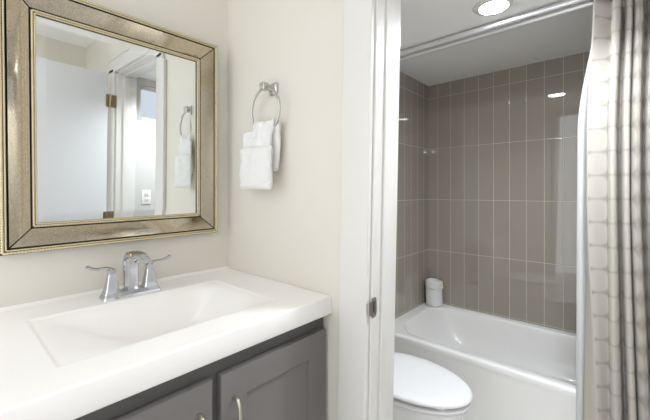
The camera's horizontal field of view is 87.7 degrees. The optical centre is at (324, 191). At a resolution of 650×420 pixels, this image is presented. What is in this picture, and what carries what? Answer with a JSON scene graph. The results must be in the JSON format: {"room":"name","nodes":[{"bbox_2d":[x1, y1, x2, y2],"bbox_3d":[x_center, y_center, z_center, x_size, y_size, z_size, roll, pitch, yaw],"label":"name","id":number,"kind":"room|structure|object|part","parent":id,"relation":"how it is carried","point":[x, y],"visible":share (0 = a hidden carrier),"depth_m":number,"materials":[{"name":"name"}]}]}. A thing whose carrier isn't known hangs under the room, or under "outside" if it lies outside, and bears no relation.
{"room":"bathroom","nodes":[
{"label":"bathroom","id":0,"kind":"room"},
{"bbox_2d":[0,0,227,307],"bbox_3d":[-1.084,0.040,0.811,0.100,2.420,1.870,0,0,42],"label":"wall","id":1,"kind":"structure","parent":0,"point":[35,276],"depth_m":1.25,"materials":[{"name":"beige paint"}]},
{"bbox_2d":[0,0,217,255],"bbox_3d":[-0.669,-0.212,1.158,0.050,0.772,0.660,0,0,42],"label":"wall mirror","id":2,"kind":"object","parent":1,"relation":"attached to","point":[109,117],"visible":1,"depth_m":1.10,"materials":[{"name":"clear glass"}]},
{"bbox_3d":[-0.855,-0.209,0.944,0.020,0.724,0.047,1,2,42],"label":"panel","id":3,"kind":"part","parent":2,"relation":"part of","materials":[{"name":"metal"}]},
{"bbox_3d":[-0.669,0.128,1.163,0.020,0.047,0.611,1,2,42],"label":"panel","id":4,"kind":"part","parent":2,"relation":"part of","materials":[{"name":"metal"}]},
{"bbox_3d":[-0.677,-0.213,1.165,0.005,0.602,0.489,1,2,42],"label":"glass","id":5,"kind":"part","parent":2,"relation":"part of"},
{"bbox_3d":[-0.664,-0.553,1.149,0.020,0.047,0.611,1,2,42],"label":"panel","id":6,"kind":"part","parent":2,"relation":"part of","materials":[{"name":"metal"}]},
{"bbox_3d":[-0.478,-0.215,1.368,0.020,0.724,0.047,1,2,42],"label":"panel","id":7,"kind":"part","parent":2,"relation":"part of","materials":[{"name":"metal"}]},
{"bbox_2d":[228,0,343,419],"bbox_3d":[0.471,0.040,0.754,2.498,2.420,0.112,0,0,42],"label":"wall","id":8,"kind":"structure","parent":0,"point":[289,232],"depth_m":1.19,"materials":[{"name":"beige paint"}]},
{"bbox_2d":[251,81,280,125],"bbox_3d":[-0.209,-0.309,1.242,0.169,0.192,0.062,0,0,42],"label":"towel ring","id":9,"kind":"object","parent":8,"relation":"attached to","point":[272,88],"visible":0.74,"depth_m":1.23,"materials":[{"name":"silver metal"}]},
{"bbox_2d":[239,117,280,189],"bbox_3d":[-0.242,-0.136,1.238,0.179,0.257,0.080,0,0,43],"label":"hand towel","id":10,"kind":"object","parent":9,"relation":"hanging from","point":[260,153],"visible":1,"depth_m":1.20,"materials":[{"name":"white fabric"}]},
{"bbox_3d":[-0.209,-0.383,1.242,0.044,0.044,0.062,0,0,42],"label":"post","id":11,"kind":"part","parent":9,"relation":"part of","materials":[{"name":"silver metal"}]},
{"bbox_2d":[337,0,374,419],"bbox_3d":[0.088,0.212,1.005,0.146,2.075,0.020,0,0,42],"label":"trim","id":12,"kind":"structure","parent":8,"relation":"attached to","point":[359,15],"depth_m":0.99,"materials":[{"name":"white paint"}]},
{"bbox_2d":[368,0,400,419],"bbox_3d":[0.177,0.228,1.028,0.070,2.045,0.132,0,0,42],"label":"trim","id":13,"kind":"structure","parent":8,"relation":"attached to","point":[387,12],"depth_m":1.00,"materials":[{"name":"white paint"}]},
{"bbox_2d":[367,297,376,317],"bbox_3d":[0.137,0.335,0.975,0.042,0.058,0.007,0,0,-42],"label":"strike plate","id":14,"kind":"object","parent":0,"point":[372,306],"visible":1,"depth_m":0.97,"materials":[{"name":"silver metal"}]},
{"bbox_2d":[395,71,427,318],"bbox_3d":[0.568,0.203,2.488,0.100,2.094,0.871,0,0,42],"label":"wall","id":15,"kind":"structure","parent":0,"point":[412,182],"depth_m":2.49,"materials":[{"name":"beige tile"}]},
{"bbox_2d":[400,0,587,56],"bbox_3d":[0.885,-0.820,1.622,1.524,0.046,0.046,0,0,42],"label":"shower rod","id":16,"kind":"object","parent":15,"relation":"attached to","point":[517,18],"visible":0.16,"depth_m":1.66,"materials":[{"name":"metal"}]},
{"bbox_2d":[584,0,649,419],"bbox_3d":[1.224,0.194,1.273,0.401,1.992,0.127,0,0,42],"label":"shower curtain","id":17,"kind":"object","parent":16,"relation":"hanging from","point":[617,318],"visible":1,"depth_m":1.32,"materials":[{"name":"fabric"}]},
{"bbox_2d":[400,0,611,61],"bbox_3d":[0.930,-0.820,1.673,1.524,0.046,0.046,0,0,42],"label":"shower rod","id":18,"kind":"object","parent":15,"relation":"attached to","point":[589,3],"visible":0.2,"depth_m":1.69,"materials":[{"name":"metal"}]},
{"bbox_2d":[576,0,646,419],"bbox_3d":[1.268,0.178,1.344,0.434,1.944,0.064,0,0,42],"label":"liner","id":19,"kind":"object","parent":18,"relation":"hanging from","point":[582,117],"visible":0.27,"depth_m":1.45,"materials":[{"name":"white fabric"}]},
{"bbox_2d":[428,51,589,333],"bbox_3d":[1.431,0.203,2.235,1.525,2.094,0.100,0,0,42],"label":"wall","id":20,"kind":"structure","parent":0,"point":[502,145],"depth_m":2.32,"materials":[{"name":"beige tile"}]},
{"bbox_2d":[400,0,622,85],"bbox_3d":[0.886,-0.874,1.623,1.725,0.060,1.739,0,0,42],"label":"ceiling","id":21,"kind":"structure","parent":0,"point":[568,34],"depth_m":1.86,"materials":[{"name":"white paint"}]},
{"bbox_2d":[473,0,515,15],"bbox_3d":[0.762,-0.838,1.528,0.176,0.014,0.176,0,0,42],"label":"recessed light","id":22,"kind":"object","parent":21,"relation":"in","point":[482,7],"visible":1,"depth_m":1.52,"materials":[{"name":"white paint"}]},
{"bbox_3d":[0.387,1.280,0.660,2.900,0.060,4.000,0,0,42],"label":"floor","id":23,"kind":"structure","parent":0,"visible":0},
{"bbox_2d":[74,317,324,419],"bbox_3d":[-0.465,0.820,0.963,0.612,0.860,0.811,0,0,42],"label":"vanity cabinet","id":24,"kind":"object","parent":23,"relation":"on","point":[282,376],"visible":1,"depth_m":0.87,"materials":[{"name":"grey paint"}]},
{"bbox_3d":[-0.398,0.780,0.642,0.021,0.690,0.394,0,0,42],"label":"door","id":25,"kind":"part","parent":24,"relation":"part of","materials":[{"name":"grey paint"}]},
{"bbox_2d":[0,266,331,419],"bbox_3d":[-0.481,0.377,0.962,0.598,0.109,0.838,0,0,42],"label":"sink","id":26,"kind":"object","parent":24,"relation":"on","point":[74,356],"visible":0.98,"depth_m":0.83,"materials":[{"name":"ceramic"}]},
{"bbox_2d":[85,251,171,301],"bbox_3d":[-0.599,0.259,1.068,0.136,0.141,0.252,0,0,42],"label":"faucet","id":27,"kind":"object","parent":26,"relation":"on","point":[131,259],"visible":1,"depth_m":1.08,"materials":[{"name":"silver metal"}]},
{"bbox_3d":[-0.682,0.237,1.028,0.022,0.038,0.081,0,0,37],"label":"lever","id":28,"kind":"part","parent":27,"relation":"part of","materials":[{"name":"silver metal"}]},
{"bbox_3d":[-0.627,0.321,1.094,0.058,0.017,0.168,0,0,42],"label":"plate","id":29,"kind":"part","parent":27,"relation":"part of","materials":[{"name":"silver metal"}]},
{"bbox_3d":[-0.595,0.252,1.065,0.126,0.128,0.046,0,0,42],"label":"spout","id":30,"kind":"part","parent":27,"relation":"part of","materials":[{"name":"silver metal"}]},
{"bbox_3d":[-0.569,0.237,1.156,0.081,0.038,0.022,0,0,-44],"label":"lever","id":31,"kind":"part","parent":27,"relation":"part of","materials":[{"name":"silver metal"}]},
{"bbox_3d":[-0.271,0.555,0.746,0.033,0.121,0.009,0,0,42],"label":"handle","id":32,"kind":"part","parent":24,"relation":"part of","materials":[{"name":"silver metal"}]},
{"bbox_3d":[-0.211,0.555,0.814,0.033,0.121,0.009,0,0,42],"label":"handle","id":33,"kind":"part","parent":24,"relation":"part of","materials":[{"name":"silver metal"}]},
{"bbox_3d":[-0.129,0.780,0.944,0.021,0.690,0.371,0,0,42],"label":"door","id":34,"kind":"part","parent":24,"relation":"part of","materials":[{"name":"grey paint"}]},
{"bbox_2d":[393,352,472,419],"bbox_3d":[0.315,0.864,1.581,0.712,0.771,0.446,0,0,42],"label":"toilet","id":35,"kind":"object","parent":23,"relation":"on","point":[424,389],"visible":0.38,"depth_m":1.38,"materials":[{"name":"white ceramic"}]},
{"bbox_3d":[0.397,0.858,1.507,0.483,0.016,0.364,0,0,42],"label":"seat","id":36,"kind":"part","parent":35,"relation":"part of","materials":[{"name":"white plastic"}]},
{"bbox_2d":[394,302,575,419],"bbox_3d":[1.152,1.059,1.923,1.522,0.380,0.734,0,0,42],"label":"bathtub","id":37,"kind":"object","parent":23,"relation":"on","point":[512,369],"visible":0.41,"depth_m":2.04,"materials":[{"name":"white ceramic"}]},
{"bbox_2d":[425,278,442,306],"bbox_3d":[0.835,0.768,2.587,0.131,0.202,0.132,0,0,42],"label":"rolled towel","id":38,"kind":"object","parent":37,"relation":"on","point":[434,287],"visible":1,"depth_m":2.54,"materials":[{"name":"white fabric"}]}
]}

